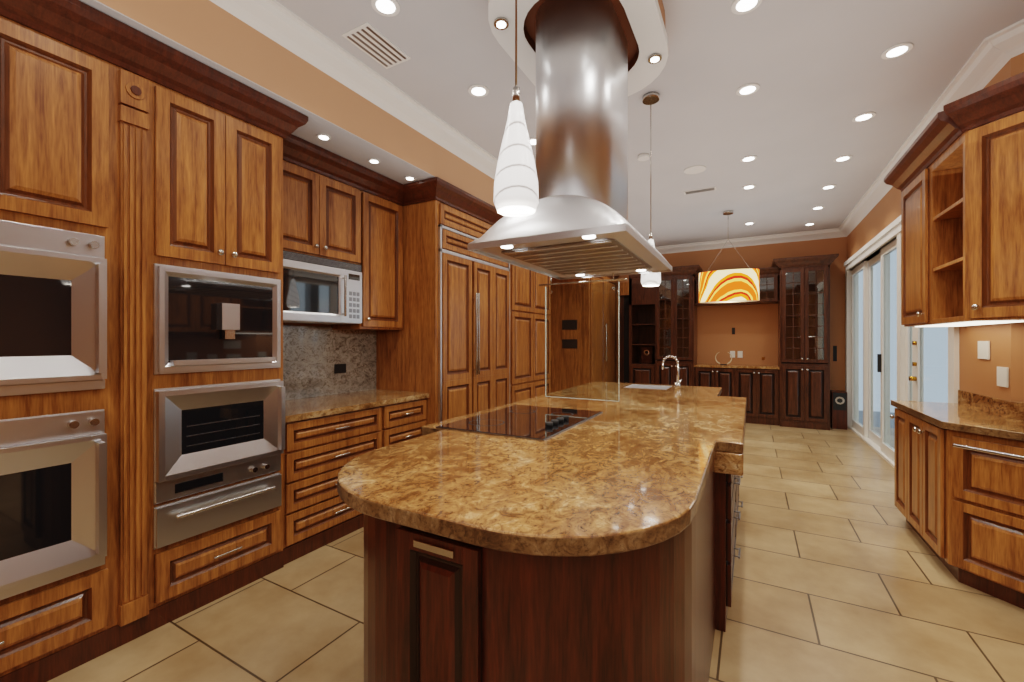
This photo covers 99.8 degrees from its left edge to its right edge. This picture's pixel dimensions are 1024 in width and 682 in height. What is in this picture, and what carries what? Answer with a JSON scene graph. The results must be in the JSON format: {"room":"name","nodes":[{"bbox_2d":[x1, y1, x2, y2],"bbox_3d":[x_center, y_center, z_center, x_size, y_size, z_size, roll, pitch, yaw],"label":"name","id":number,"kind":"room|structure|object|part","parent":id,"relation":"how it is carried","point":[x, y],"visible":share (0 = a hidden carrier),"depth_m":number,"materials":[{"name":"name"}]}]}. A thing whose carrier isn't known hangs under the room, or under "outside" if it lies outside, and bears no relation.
{"room":"kitchen","nodes":[
{"label":"kitchen","id":0,"kind":"room"},
{"bbox_2d":[0,212,115,403],"bbox_3d":[-2.077,-0.125,1.631,0.384,0.670,0.740,0,0,29],"label":"oven","id":1,"kind":"object","parent":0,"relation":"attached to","point":[58,279],"depth_m":1.75,"materials":[{"name":"silver metal"}]},
{"bbox_2d":[0,0,494,223],"bbox_3d":[-0.672,-1.607,4.460,0.800,0.425,10.350,0,0,29],"label":"soffit","id":2,"kind":"structure","parent":0,"point":[357,128],"depth_m":2.60,"materials":[{"name":"beige paint"}]},
{"bbox_2d":[317,134,330,140],"bbox_3d":[-1.285,-1.390,2.942,0.088,0.009,0.088,0,0,17],"label":"puck","id":3,"kind":"object","parent":2,"relation":"attached to","point":[324,137],"depth_m":2.94,"materials":[{"name":"white"}]},
{"bbox_2d":[368,158,379,163],"bbox_3d":[-1.067,-1.390,3.335,0.088,0.009,0.088,0,0,17],"label":"puck","id":4,"kind":"object","parent":2,"relation":"attached to","point":[374,161],"depth_m":3.33,"materials":[{"name":"white"}]},
{"bbox_2d":[404,176,414,180],"bbox_3d":[-0.873,-1.390,3.685,0.088,0.009,0.088,0,0,17],"label":"puck","id":5,"kind":"object","parent":2,"relation":"attached to","point":[410,178],"depth_m":3.68,"materials":[{"name":"white"}]},
{"bbox_2d":[283,163,385,326],"bbox_3d":[-1.074,-0.220,4.683,0.120,3.200,10.590,0,0,29],"label":"wall","id":6,"kind":"structure","parent":0,"point":[303,324],"depth_m":3.49,"materials":[{"name":"beige paint"}]},
{"bbox_2d":[292,248,347,323],"bbox_3d":[-1.598,-0.378,3.188,0.375,0.475,0.588,0,0,29],"label":"microwave","id":7,"kind":"object","parent":6,"relation":"attached to","point":[319,283],"depth_m":3.16,"materials":[{"name":"white metal"}]},
{"bbox_2d":[292,136,367,267],"bbox_3d":[-1.591,-1.005,3.241,0.369,0.770,0.872,0,0,29],"label":"upper cabinet","id":8,"kind":"object","parent":6,"relation":"attached to","point":[330,216],"depth_m":3.24,"materials":[{"name":"brown wood"}]},
{"bbox_2d":[320,260,363,327],"bbox_3d":[-1.427,-0.378,3.495,0.375,0.475,0.221,0,0,29],"label":"control panel","id":9,"kind":"object","parent":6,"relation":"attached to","point":[355,271],"depth_m":3.45,"materials":[{"name":"white plastic"}]},
{"bbox_2d":[324,172,403,331],"bbox_3d":[-1.283,-0.745,3.796,0.369,1.290,0.557,0,0,29],"label":"upper cabinet","id":10,"kind":"object","parent":6,"relation":"attached to","point":[384,274],"depth_m":3.74,"materials":[{"name":"brown wood"}]},
{"bbox_3d":[-0.413,-1.315,4.886,0.820,0.150,9.347,0,0,29],"label":"crown","id":11,"kind":"part","parent":10,"relation":"part of","materials":[{"name":"brown wood"}]},
{"bbox_2d":[47,423,1023,681],"bbox_3d":[1.536,1.430,3.236,6.090,0.100,10.590,0,0,29],"label":"floor","id":12,"kind":"structure","parent":0,"point":[843,573],"depth_m":2.21,"materials":[{"name":"tile"}]},
{"bbox_2d":[0,0,155,681],"bbox_3d":[-2.214,-0.005,1.763,0.712,2.770,0.938,0,0,29],"label":"tall cabinet","id":13,"kind":"object","parent":12,"relation":"on","point":[78,127],"depth_m":1.86,"materials":[{"name":"brown wood"}]},
{"bbox_2d":[0,408,115,611],"bbox_3d":[-2.077,0.640,1.631,0.384,0.680,0.740,0,0,29],"label":"oven","id":14,"kind":"object","parent":13,"relation":"in","point":[58,469],"depth_m":1.75,"materials":[{"name":"silver metal"}]},
{"bbox_2d":[156,40,291,628],"bbox_3d":[-1.843,-0.005,2.432,0.712,2.770,0.784,0,0,29],"label":"tall cabinet","id":15,"kind":"object","parent":12,"relation":"on","point":[224,181],"depth_m":2.29,"materials":[{"name":"brown wood"}]},
{"bbox_2d":[156,376,291,511],"bbox_3d":[-1.658,0.505,2.388,0.384,0.550,0.630,0,0,29],"label":"oven","id":16,"kind":"object","parent":15,"relation":"in","point":[190,422],"depth_m":2.29,"materials":[{"name":"silver metal"}]},
{"bbox_2d":[292,408,383,560],"bbox_3d":[-1.482,0.940,3.148,0.649,0.880,0.815,0,0,29],"label":"base cabinet","id":17,"kind":"object","parent":12,"relation":"on","point":[322,446],"depth_m":2.90,"materials":[{"name":"brown wood"}]},
{"bbox_2d":[292,388,427,419],"bbox_3d":[-1.347,0.480,3.379,0.662,0.040,1.349,0,0,29],"label":"countertop","id":18,"kind":"structure","parent":17,"relation":"on","point":[308,407],"depth_m":3.33,"materials":[{"name":"brown stone"}]},
{"bbox_2d":[384,400,427,446],"bbox_3d":[-1.155,0.940,3.738,0.649,0.880,0.534,0,0,29],"label":"base cabinet","id":19,"kind":"object","parent":12,"relation":"on","point":[402,422],"depth_m":3.56,"materials":[{"name":"brown wood"}]},
{"bbox_2d":[372,180,511,424],"bbox_3d":[-0.654,-0.005,4.527,0.761,2.770,1.325,0,0,29],"label":"tall cabinet","id":20,"kind":"object","parent":12,"relation":"on","point":[454,346],"depth_m":3.99,"materials":[{"name":"brown wood"}]},
{"bbox_2d":[512,265,535,402],"bbox_3d":[-0.194,-0.005,5.358,0.761,2.770,0.575,0,0,29],"label":"tall cabinet","id":21,"kind":"object","parent":12,"relation":"on","point":[523,280],"depth_m":5.20,"materials":[{"name":"brown wood"}]},
{"bbox_2d":[536,272,551,396],"bbox_3d":[0.082,-0.005,5.855,0.761,2.770,0.561,0,0,29],"label":"tall cabinet","id":22,"kind":"object","parent":12,"relation":"on","point":[540,278],"depth_m":5.70,"materials":[{"name":"brown wood"}]},
{"bbox_2d":[364,403,746,681],"bbox_3d":[0.665,0.945,2.839,1.530,0.870,3.740,0,0,29],"label":"kitchen island","id":23,"kind":"object","parent":12,"relation":"on","point":[436,610],"depth_m":1.15,"materials":[{"name":"wood"}]},
{"bbox_2d":[337,383,746,618],"bbox_3d":[0.672,0.485,2.852,1.530,0.050,3.860,0,0,29],"label":"island countertop","id":24,"kind":"structure","parent":23,"relation":"on","point":[638,493],"depth_m":1.50,"materials":[{"name":"brown stone"}]},
{"bbox_2d":[435,404,602,441],"bbox_3d":[0.089,0.444,2.523,0.630,0.032,0.900,0,0,29],"label":"cooktop","id":25,"kind":"object","parent":24,"relation":"in","point":[523,422],"depth_m":2.37,"materials":[{"name":"black glass"}]},
{"bbox_2d":[623,355,682,389],"bbox_3d":[1.410,0.300,4.289,0.507,0.321,0.370,0,0,29],"label":"sink","id":26,"kind":"object","parent":24,"relation":"in","point":[676,386],"depth_m":4.23,"materials":[{"name":"silver metal"}]},
{"bbox_2d":[552,276,607,391],"bbox_3d":[1.221,-0.005,7.923,0.749,2.770,0.885,0,0,29],"label":"tall cabinet","id":27,"kind":"object","parent":12,"relation":"on","point":[596,285],"depth_m":7.58,"materials":[{"name":"brown wood"}]},
{"bbox_2d":[608,276,615,381],"bbox_3d":[1.597,-0.005,8.600,0.749,2.770,0.903,0,0,29],"label":"tall cabinet","id":28,"kind":"object","parent":12,"relation":"on","point":[610,371],"depth_m":8.48,"materials":[{"name":"brown wood"}]},
{"bbox_2d":[617,254,838,429],"bbox_3d":[3.580,0.029,7.649,3.615,2.702,0.642,0,0,29],"label":"hutch","id":29,"kind":"object","parent":12,"relation":"on","point":[658,324],"visible":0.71,"depth_m":7.27,"materials":[{"name":"brown wood"}]},
{"bbox_3d":[2.295,0.100,8.694,0.355,2.560,0.060,0,0,29],"label":"doorway casing","id":30,"kind":"part","parent":29,"relation":"part of","materials":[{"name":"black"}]},
{"bbox_3d":[3.711,-1.221,7.577,3.185,0.202,0.642,0,0,29],"label":"crown","id":31,"kind":"part","parent":29,"relation":"part of","materials":[{"name":"brown wood"}]},
{"bbox_2d":[830,390,846,429],"bbox_3d":[5.190,1.090,6.857,0.190,0.580,0.294,0,0,29],"label":"speaker","id":32,"kind":"object","parent":12,"relation":"on","point":[838,409],"visible":0.98,"depth_m":6.75},
{"bbox_2d":[892,408,899,510],"bbox_3d":[3.582,0.940,2.780,1.634,0.880,0.384,0,0,29],"label":"base cabinet","id":33,"kind":"object","parent":12,"relation":"on","point":[897,410],"depth_m":3.27,"materials":[{"name":"brown wood"}]},
{"bbox_2d":[900,412,931,549],"bbox_3d":[3.379,0.940,2.414,1.634,0.880,0.670,0,0,29],"label":"base cabinet","id":34,"kind":"object","parent":12,"relation":"on","point":[915,435],"depth_m":2.89,"materials":[{"name":"brown wood"}]},
{"bbox_2d":[932,424,1023,608],"bbox_3d":[2.911,0.940,1.571,1.634,0.880,1.358,0,0,29],"label":"base cabinet","id":35,"kind":"object","parent":12,"relation":"on","point":[959,485],"depth_m":2.34,"materials":[{"name":"brown wood"}]},
{"bbox_2d":[891,400,1023,467],"bbox_3d":[3.122,0.480,1.964,1.647,0.040,2.297,0,0,29],"label":"countertop","id":36,"kind":"structure","parent":35,"relation":"on","point":[999,428],"depth_m":2.46,"materials":[{"name":"brown stone"}]},
{"bbox_2d":[276,0,1023,246],"bbox_3d":[1.536,-1.870,3.236,6.090,0.100,10.590,0,0,29],"label":"ceiling","id":37,"kind":"structure","parent":0,"point":[822,73],"depth_m":3.13,"materials":[{"name":"white paint"}]},
{"bbox_2d":[342,22,410,68],"bbox_3d":[-0.817,-1.802,2.621,0.212,0.034,0.359,0,0,29],"label":"air vent","id":38,"kind":"object","parent":37,"relation":"in","point":[367,38],"depth_m":2.65,"materials":[{"name":"white metal"}]},
{"bbox_2d":[371,0,399,16],"bbox_3d":[-0.668,-1.802,2.301,0.150,0.034,0.138,0,0,29],"label":"recessed light","id":39,"kind":"object","parent":37,"relation":"in","point":[389,8],"depth_m":2.34,"materials":[{"name":"white"}]},
{"bbox_2d":[468,84,488,96],"bbox_3d":[-0.240,-1.802,3.078,0.148,0.034,0.151,0,0,29],"label":"recessed light","id":40,"kind":"object","parent":37,"relation":"in","point":[477,90],"depth_m":3.12,"materials":[{"name":"white"}]},
{"bbox_2d":[488,0,538,86],"bbox_3d":[0.110,-1.645,2.347,0.316,0.050,0.733,0,0,29],"label":"plate","id":41,"kind":"object","parent":37,"relation":"attached to","point":[526,56],"depth_m":2.26,"materials":[{"name":"white paint"}]},
{"bbox_2d":[494,17,508,29],"bbox_3d":[-0.055,-1.613,2.191,0.074,0.014,0.076,0,0,29],"label":"light","id":42,"kind":"object","parent":41,"relation":"attached to","point":[501,23],"depth_m":2.18,"materials":[{"name":"silver metal"}]},
{"bbox_2d":[494,0,538,216],"bbox_3d":[0.013,-1.115,1.365,0.144,1.409,0.144,0,0,29],"label":"pendant light","id":43,"kind":"object","parent":37,"relation":"hanging from","point":[516,193],"visible":1,"depth_m":1.32,"materials":[{"name":"white glass"}]},
{"bbox_3d":[0.013,-0.580,1.365,0.144,0.340,0.144,0,0,29],"label":"lamp shade","id":44,"kind":"part","parent":43,"relation":"part of","materials":[{"name":"white glass"}]},
{"bbox_3d":[0.013,-1.284,1.365,0.120,1.069,0.120,0,0,29],"label":"cord","id":45,"kind":"part","parent":43,"relation":"part of","materials":[{"name":"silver metal"}]},
{"bbox_2d":[524,0,664,70],"bbox_3d":[0.391,-1.745,2.356,0.770,0.150,1.230,0,0,29],"label":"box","id":46,"kind":"object","parent":37,"relation":"attached to","point":[661,6],"visible":0.04,"depth_m":2.31,"materials":[{"name":"beige paint"}]},
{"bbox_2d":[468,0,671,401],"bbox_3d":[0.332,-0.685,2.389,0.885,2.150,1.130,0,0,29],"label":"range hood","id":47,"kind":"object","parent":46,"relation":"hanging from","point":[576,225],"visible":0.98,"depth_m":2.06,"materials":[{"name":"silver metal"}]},
{"bbox_2d":[210,0,1023,253],"bbox_3d":[1.886,-1.755,3.042,5.050,0.130,10.350,0,0,29],"label":"crown molding","id":48,"kind":"structure","parent":37,"relation":"attached to","point":[295,34],"depth_m":2.96,"materials":[{"name":"white paint"}]},
{"bbox_2d":[620,0,667,95],"bbox_3d":[0.711,-1.645,2.411,0.318,0.050,0.820,0,0,29],"label":"plate","id":49,"kind":"object","parent":37,"relation":"attached to","point":[645,18],"depth_m":2.32,"materials":[{"name":"white paint"}]},
{"bbox_2d":[524,0,638,70],"bbox_3d":[0.391,-1.645,2.356,0.516,0.048,0.816,0,0,29],"label":"trim","id":50,"kind":"structure","parent":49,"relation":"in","point":[530,31],"depth_m":2.30,"materials":[{"name":"brown wood"}]},
{"bbox_2d":[648,53,661,63],"bbox_3d":[0.816,-1.613,2.463,0.074,0.014,0.076,0,0,29],"label":"light","id":51,"kind":"object","parent":49,"relation":"attached to","point":[654,58],"depth_m":2.45,"materials":[{"name":"silver metal"}]},
{"bbox_2d":[641,91,660,286],"bbox_3d":[1.031,-1.115,3.201,0.144,1.409,0.144,0,0,29],"label":"pendant light","id":52,"kind":"object","parent":37,"relation":"hanging from","point":[651,279],"visible":0.67,"depth_m":3.18,"materials":[{"name":"white glass"}]},
{"bbox_3d":[1.031,-0.580,3.201,0.144,0.340,0.144,0,0,29],"label":"lamp shade","id":53,"kind":"part","parent":52,"relation":"part of","materials":[{"name":"white glass"}]},
{"bbox_3d":[1.031,-1.284,3.201,0.120,1.069,0.120,0,0,29],"label":"cord","id":54,"kind":"part","parent":52,"relation":"part of","materials":[{"name":"silver metal"}]},
{"bbox_2d":[684,165,705,173],"bbox_3d":[1.907,-1.802,4.496,0.207,0.034,0.227,0,0,29],"label":"recessed light","id":55,"kind":"object","parent":37,"relation":"in","point":[696,169],"depth_m":4.55,"materials":[{"name":"white"}]},
{"bbox_2d":[684,186,716,194],"bbox_3d":[2.231,-1.802,5.121,0.353,0.034,0.132,0,0,29],"label":"air vent","id":56,"kind":"object","parent":37,"relation":"in","point":[710,188],"depth_m":5.19,"materials":[{"name":"white metal"}]},
{"bbox_2d":[699,210,758,302],"bbox_3d":[3.037,-1.185,6.057,0.760,1.269,0.320,0,0,29],"label":"drum pendant light","id":57,"kind":"object","parent":37,"relation":"hanging from","point":[730,286],"visible":1,"depth_m":5.92,"materials":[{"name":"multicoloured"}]},
{"bbox_3d":[3.037,-1.399,6.057,0.563,0.840,0.130,0,0,29],"label":"cord","id":58,"kind":"part","parent":57,"relation":"part of","materials":[{"name":"silver metal"}]},
{"bbox_3d":[3.037,-0.765,6.057,0.760,0.430,0.320,0,0,29],"label":"lamp shade","id":59,"kind":"part","parent":57,"relation":"part of","materials":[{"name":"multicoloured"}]},
{"bbox_2d":[731,0,761,14],"bbox_3d":[1.246,-1.802,2.292,0.141,0.034,0.130,0,0,29],"label":"recessed light","id":60,"kind":"object","parent":37,"relation":"in","point":[739,7],"depth_m":2.33,"materials":[{"name":"white"}]},
{"bbox_2d":[736,83,759,95],"bbox_3d":[1.675,-1.802,3.061,0.144,0.034,0.156,0,0,29],"label":"recessed light","id":61,"kind":"object","parent":37,"relation":"in","point":[748,89],"depth_m":3.10,"materials":[{"name":"white"}]},
{"bbox_2d":[852,112,875,121],"bbox_3d":[2.803,-1.802,3.435,0.146,0.034,0.160,0,0,29],"label":"recessed light","id":62,"kind":"object","parent":37,"relation":"in","point":[865,116],"depth_m":3.49,"materials":[{"name":"white"}]},
{"bbox_2d":[881,42,912,58],"bbox_3d":[2.370,-1.802,2.655,0.148,0.034,0.159,0,0,29],"label":"recessed light","id":63,"kind":"object","parent":37,"relation":"in","point":[898,50],"depth_m":2.69,"materials":[{"name":"white"}]},
{"bbox_2d":[616,237,846,390],"bbox_3d":[3.541,-0.220,8.110,4.630,3.200,0.120,0,0,29],"label":"wall","id":64,"kind":"structure","parent":0,"point":[754,338],"depth_m":7.63,"materials":[{"name":"orange paint"}]},
{"bbox_2d":[859,410,894,427],"bbox_3d":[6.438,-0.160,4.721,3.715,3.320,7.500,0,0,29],"label":"floor","id":65,"kind":"structure","parent":0,"point":[875,417],"depth_m":7.69,"materials":[{"name":"grey"}]},
{"bbox_2d":[844,215,958,467],"bbox_3d":[4.396,0.060,5.053,0.170,2.640,4.240,0,0,29],"label":"sliding door","id":66,"kind":"structure","parent":0,"point":[910,352],"depth_m":5.23,"materials":[{"name":"white"}]},
{"bbox_2d":[847,53,1023,402],"bbox_3d":[3.561,-0.220,2.114,1.460,3.200,10.350,0,0,29],"label":"wall","id":67,"kind":"structure","parent":0,"point":[979,376],"depth_m":2.87,"materials":[{"name":"paint"}]},
{"bbox_2d":[896,156,987,326],"bbox_3d":[3.006,-0.705,2.985,0.349,1.190,0.585,0,0,29],"label":"upper cabinet","id":68,"kind":"object","parent":67,"relation":"attached to","point":[904,177],"depth_m":3.18,"materials":[{"name":"brown wood"}]},
{"bbox_2d":[912,72,1023,326],"bbox_3d":[2.938,-0.705,1.586,1.739,1.190,1.751,0,0,29],"label":"upper cabinet","id":69,"kind":"object","parent":67,"relation":"attached to","point":[968,191],"depth_m":2.32,"materials":[{"name":"brown wood"}]},
{"bbox_3d":[2.964,-1.225,2.014,1.373,0.150,2.524,0,0,29],"label":"crown","id":70,"kind":"part","parent":69,"relation":"part of","materials":[{"name":"brown wood"}]}
]}

